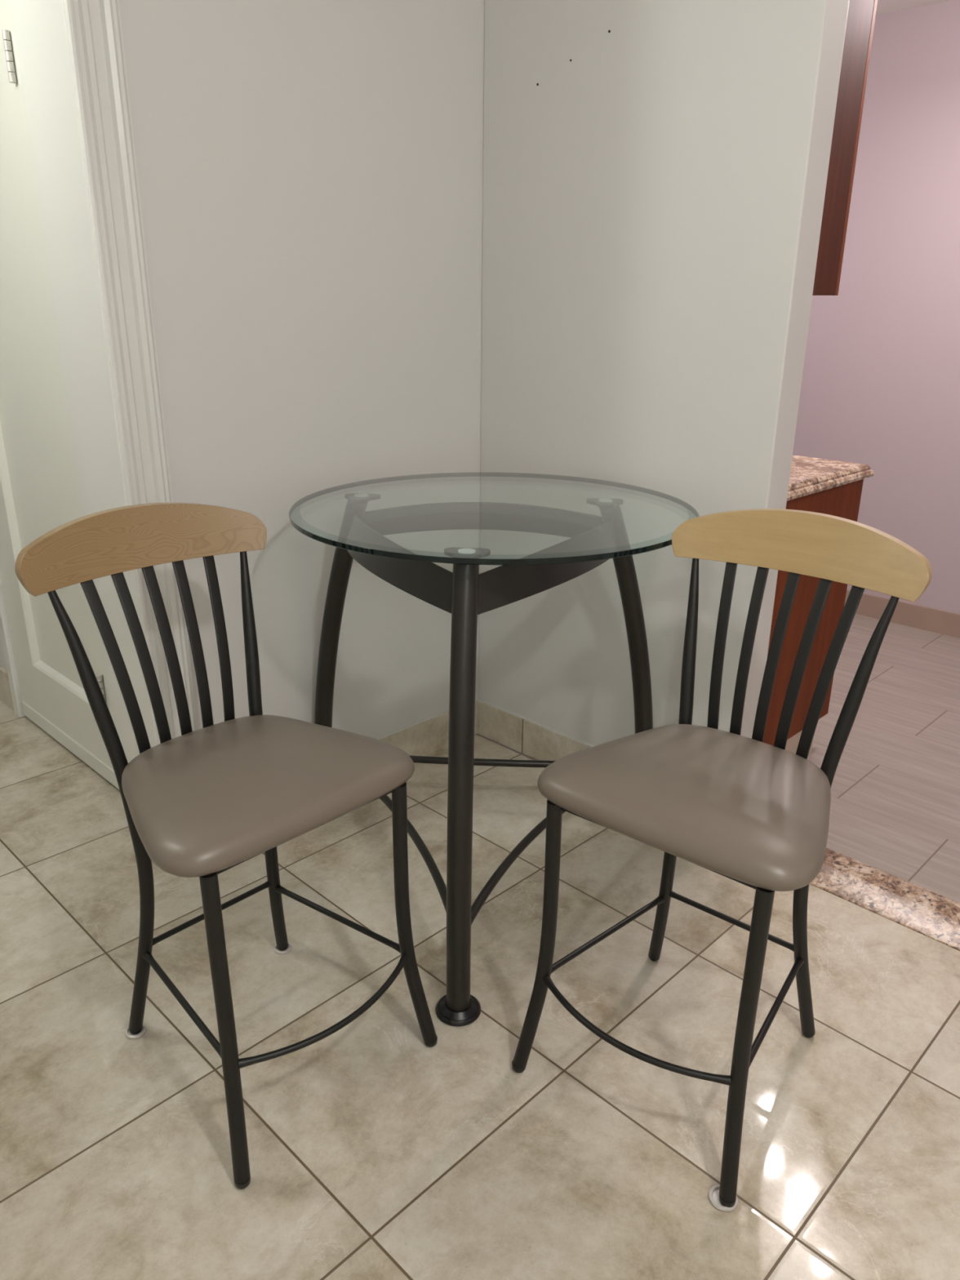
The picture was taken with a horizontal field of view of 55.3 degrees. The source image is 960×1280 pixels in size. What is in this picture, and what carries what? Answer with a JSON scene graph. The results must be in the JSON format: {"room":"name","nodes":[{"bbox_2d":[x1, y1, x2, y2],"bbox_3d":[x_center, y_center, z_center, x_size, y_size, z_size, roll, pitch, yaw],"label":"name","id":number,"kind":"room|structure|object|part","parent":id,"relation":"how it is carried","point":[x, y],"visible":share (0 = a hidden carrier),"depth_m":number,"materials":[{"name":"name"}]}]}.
{"room":"dining room","nodes":[
{"label":"dining room","id":0,"kind":"room"},
{"bbox_2d":[0,634,6,669],"bbox_3d":[-1.807,-0.976,3.041,2.794,2.469,0.114,19,27,41],"label":"wall","id":1,"kind":"structure","parent":0,"point":[2,663],"depth_m":3.15,"materials":[{"name":"white paint"}]},
{"bbox_2d":[0,665,14,711],"bbox_3d":[-2.223,-0.035,3.718,1.776,0.137,0.014,19,27,41],"label":"baseboard","id":2,"kind":"structure","parent":1,"relation":"attached to","point":[6,697],"depth_m":3.17,"materials":[{"name":"white wood"}]},
{"bbox_2d":[0,579,26,717],"bbox_3d":[-1.548,-0.735,2.788,0.048,2.103,0.066,19,27,41],"label":"trim","id":3,"kind":"structure","parent":1,"relation":"attached to","point":[4,627],"depth_m":3.05,"materials":[{"name":"white paint"}]},
{"bbox_2d":[0,0,119,789],"bbox_3d":[-1.282,-0.604,2.523,0.734,2.025,0.101,19,27,41],"label":"door","id":4,"kind":"structure","parent":1,"relation":"in","point":[39,488],"depth_m":2.51,"materials":[{"name":"white paint"}]},
{"bbox_3d":[-1.253,-0.636,2.501,0.460,1.646,0.019,19,27,41],"label":"panel moulding","id":5,"kind":"part","parent":4,"relation":"part of","materials":[{"name":"white paint"}]},
{"bbox_2d":[119,0,484,738],"bbox_3d":[-1.187,-0.454,1.632,0.201,2.469,3.374,19,27,41],"label":"wall","id":6,"kind":"structure","parent":0,"point":[310,172],"depth_m":2.22,"materials":[{"name":"white paint"}]},
{"bbox_2d":[9,0,156,763],"bbox_3d":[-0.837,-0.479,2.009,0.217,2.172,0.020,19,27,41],"label":"trim","id":7,"kind":"structure","parent":6,"relation":"attached to","point":[42,24],"depth_m":1.91,"materials":[{"name":"white paint"}]},
{"bbox_2d":[63,0,197,745],"bbox_3d":[-0.724,-0.472,1.958,0.028,2.195,0.104,19,27,41],"label":"trim","id":8,"kind":"structure","parent":6,"relation":"attached to","point":[95,28],"depth_m":1.86,"materials":[{"name":"white paint"}]},
{"bbox_2d":[379,700,477,755],"bbox_3d":[-0.349,0.368,2.690,0.006,0.120,0.976,19,27,41],"label":"baseboard","id":9,"kind":"structure","parent":6,"relation":"attached to","point":[428,737],"depth_m":2.86,"materials":[{"name":"beige tile"}]},
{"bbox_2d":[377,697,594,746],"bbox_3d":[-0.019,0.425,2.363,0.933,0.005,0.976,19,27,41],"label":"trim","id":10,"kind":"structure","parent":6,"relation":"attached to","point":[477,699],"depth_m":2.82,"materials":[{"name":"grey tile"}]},
{"bbox_2d":[0,613,959,1279],"bbox_3d":[-0.042,0.553,2.435,6.858,0.046,5.578,19,27,41],"label":"floor","id":11,"kind":"structure","parent":0,"point":[376,1152],"depth_m":1.73,"materials":[{"name":"beige tile"}]},
{"bbox_2d":[14,502,437,1188],"bbox_3d":[-0.425,0.296,1.616,0.577,0.992,0.477,19,27,40],"label":"counter stool","id":12,"kind":"object","parent":11,"relation":"on","point":[204,802],"visible":1,"depth_m":1.56,"materials":[{"name":"beige leather"}]},
{"bbox_3d":[-0.653,0.332,1.628,0.128,0.900,0.039,3,20,7],"label":"leg","id":13,"kind":"part","parent":12,"relation":"part of","materials":[{"name":"brown metal"}]},
{"bbox_3d":[-0.595,-0.180,1.619,0.094,0.102,0.457,19,27,40],"label":"rail","id":14,"kind":"part","parent":12,"relation":"part of","materials":[{"name":"brown wood"}]},
{"bbox_3d":[-0.387,0.605,1.402,0.028,0.549,0.078,-7,21,-19],"label":"leg","id":15,"kind":"part","parent":12,"relation":"part of","materials":[{"name":"brown metal"}]},
{"bbox_3d":[-0.434,0.255,1.844,0.039,0.900,0.128,-3,20,-10],"label":"leg","id":16,"kind":"part","parent":12,"relation":"part of","materials":[{"name":"brown metal"}]},
{"bbox_3d":[-0.392,0.224,1.558,0.396,0.058,0.474,19,27,40],"label":"seat","id":17,"kind":"part","parent":12,"relation":"part of","materials":[{"name":"grey leather"}]},
{"bbox_3d":[-0.406,0.255,1.582,0.383,0.011,0.379,19,27,40],"label":"seat frame","id":18,"kind":"part","parent":12,"relation":"part of","materials":[{"name":"brown metal"}]},
{"bbox_3d":[-0.118,0.510,1.668,0.078,0.549,0.028,7,21,16],"label":"leg","id":19,"kind":"part","parent":12,"relation":"part of","materials":[{"name":"brown metal"}]},
{"bbox_2d":[288,471,699,1026],"bbox_3d":[-0.004,0.120,2.214,0.989,0.919,0.942,19,27,41],"label":"bistro table","id":20,"kind":"object","parent":11,"relation":"on","point":[465,593],"visible":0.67,"depth_m":1.90,"materials":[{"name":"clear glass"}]},
{"bbox_3d":[-0.367,0.057,2.389,0.216,0.894,0.048,13,24,31],"label":"leg","id":21,"kind":"part","parent":20,"relation":"part of","materials":[{"name":"black metal"}]},
{"bbox_3d":[-0.284,-0.342,2.192,0.084,0.007,0.086,19,27,41],"label":"support plate","id":22,"kind":"part","parent":20,"relation":"part of","materials":[{"name":"black metal"}]},
{"bbox_3d":[-0.201,-0.181,1.945,0.090,0.094,0.664,-9,22,-25],"label":"apron panel","id":23,"kind":"part","parent":20,"relation":"part of","materials":[{"name":"black metal"}]},
{"bbox_3d":[-0.035,0.289,1.764,0.048,0.894,0.216,2,20,3],"label":"leg","id":24,"kind":"part","parent":20,"relation":"part of","materials":[{"name":"black metal"}]},
{"bbox_3d":[-0.026,-0.162,1.706,0.084,0.007,0.086,19,27,41],"label":"support plate","id":25,"kind":"part","parent":20,"relation":"part of","materials":[{"name":"metal"}]},
{"bbox_3d":[0.009,-0.288,2.243,0.664,0.094,0.090,2,20,3],"label":"apron panel","id":26,"kind":"part","parent":20,"relation":"part of","materials":[{"name":"black metal"}]},
{"bbox_3d":[0.030,-0.289,2.017,0.885,0.014,0.885,19,27,41],"label":"glass","id":27,"kind":"part","parent":20,"relation":"part of","materials":[{"name":"clear glass"}]},
{"bbox_3d":[0.178,-0.170,1.924,0.090,0.094,0.663,13,24,31],"label":"apron panel","id":28,"kind":"part","parent":20,"relation":"part of","materials":[{"name":"black metal"}]},
{"bbox_3d":[0.294,-0.325,2.161,0.084,0.007,0.086,19,27,41],"label":"support plate","id":29,"kind":"part","parent":20,"relation":"part of","materials":[{"name":"black metal"}]},
{"bbox_3d":[0.377,0.079,2.348,0.216,0.894,0.048,-9,22,-25],"label":"leg","id":30,"kind":"part","parent":20,"relation":"part of","materials":[{"name":"black metal"}]},
{"bbox_2d":[511,508,932,1211],"bbox_3d":[0.405,0.311,1.597,0.477,0.992,0.577,16,25,37],"label":"counter stool","id":31,"kind":"object","parent":11,"relation":"on","point":[753,813],"visible":1,"depth_m":1.54,"materials":[{"name":"beige leather"}]},
{"bbox_3d":[0.099,0.531,1.614,0.078,0.549,0.028,-8,22,-22],"label":"leg","id":32,"kind":"part","parent":31,"relation":"part of","materials":[{"name":"brown metal"}]},
{"bbox_3d":[0.389,0.271,1.561,0.379,0.011,0.383,16,25,37],"label":"seat frame","id":33,"kind":"part","parent":31,"relation":"part of","materials":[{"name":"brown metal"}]},
{"bbox_3d":[0.388,0.270,1.823,0.039,0.900,0.128,2,20,3],"label":"leg","id":34,"kind":"part","parent":31,"relation":"part of","materials":[{"name":"brown metal"}]},
{"bbox_3d":[0.378,0.240,1.534,0.474,0.058,0.396,16,25,37],"label":"seat","id":35,"kind":"part","parent":31,"relation":"part of","materials":[{"name":"grey leather"}]},
{"bbox_3d":[0.399,0.620,1.380,0.028,0.549,0.078,5,21,13],"label":"leg","id":36,"kind":"part","parent":31,"relation":"part of","materials":[{"name":"brown metal"}]},
{"bbox_3d":[0.563,-0.169,1.618,0.457,0.102,0.094,16,25,37],"label":"rail","id":37,"kind":"part","parent":31,"relation":"part of","materials":[{"name":"brown wood"}]},
{"bbox_3d":[0.631,0.342,1.634,0.128,0.900,0.039,-4,21,-13],"label":"leg","id":38,"kind":"part","parent":31,"relation":"part of","materials":[{"name":"brown metal"}]},
{"bbox_2d":[763,479,863,755],"bbox_3d":[0.203,-0.236,3.263,1.975,0.871,0.655,19,27,41],"label":"base cabinet","id":39,"kind":"object","parent":11,"relation":"on","point":[843,501],"visible":0.09,"depth_m":2.62,"materials":[{"name":"brown wood"}]},
{"bbox_2d":[786,455,874,501],"bbox_3d":[0.212,-0.661,3.100,1.991,0.039,0.652,19,27,41],"label":"countertop","id":40,"kind":"structure","parent":39,"relation":"on","point":[808,475],"depth_m":2.54,"materials":[{"name":"brown stone"}]},
{"bbox_2d":[809,847,959,951],"bbox_3d":[1.292,0.729,1.925,1.643,0.043,0.169,19,27,41],"label":"trim","id":41,"kind":"structure","parent":11,"relation":"on","point":[933,915],"depth_m":2.19,"materials":[{"name":"brown stone"}]},
{"bbox_2d":[478,0,848,746],"bbox_3d":[0.368,-0.705,2.355,0.933,2.469,0.100,19,27,41],"label":"wall","id":42,"kind":"structure","parent":0,"point":[655,171],"depth_m":2.24,"materials":[{"name":"white paint"}]},
{"bbox_2d":[477,700,591,760],"bbox_3d":[0.323,0.368,2.707,0.927,0.120,0.007,19,27,41],"label":"baseboard","id":43,"kind":"structure","parent":42,"relation":"attached to","point":[533,740],"depth_m":2.88,"materials":[{"name":"beige tile"}]},
{"bbox_2d":[812,0,877,295],"bbox_3d":[0.106,-1.568,2.664,1.966,1.055,0.351,19,27,41],"label":"upper cabinet","id":44,"kind":"object","parent":42,"relation":"attached to","point":[861,14],"visible":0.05,"depth_m":2.13,"materials":[{"name":"brown wood"}]},
{"bbox_2d":[792,0,959,613],"bbox_3d":[2.094,-1.138,3.583,4.343,2.469,0.046,19,27,41],"label":"wall","id":45,"kind":"structure","parent":0,"point":[880,387],"depth_m":3.83,"materials":[{"name":"paint"}]},
{"bbox_2d":[844,589,959,638],"bbox_3d":[2.062,-0.062,3.954,4.343,0.102,0.016,19,27,41],"label":"baseboard","id":46,"kind":"structure","parent":45,"relation":"attached to","point":[922,617],"depth_m":4.07,"materials":[{"name":"beige tile"}]},
{"bbox_2d":[875,0,949,15],"bbox_3d":[-0.020,-1.765,1.585,6.858,0.046,5.578,19,27,41],"label":"ceiling","id":47,"kind":"structure","parent":0,"point":[883,6],"depth_m":3.49,"materials":[{"name":"paint"}]}
]}

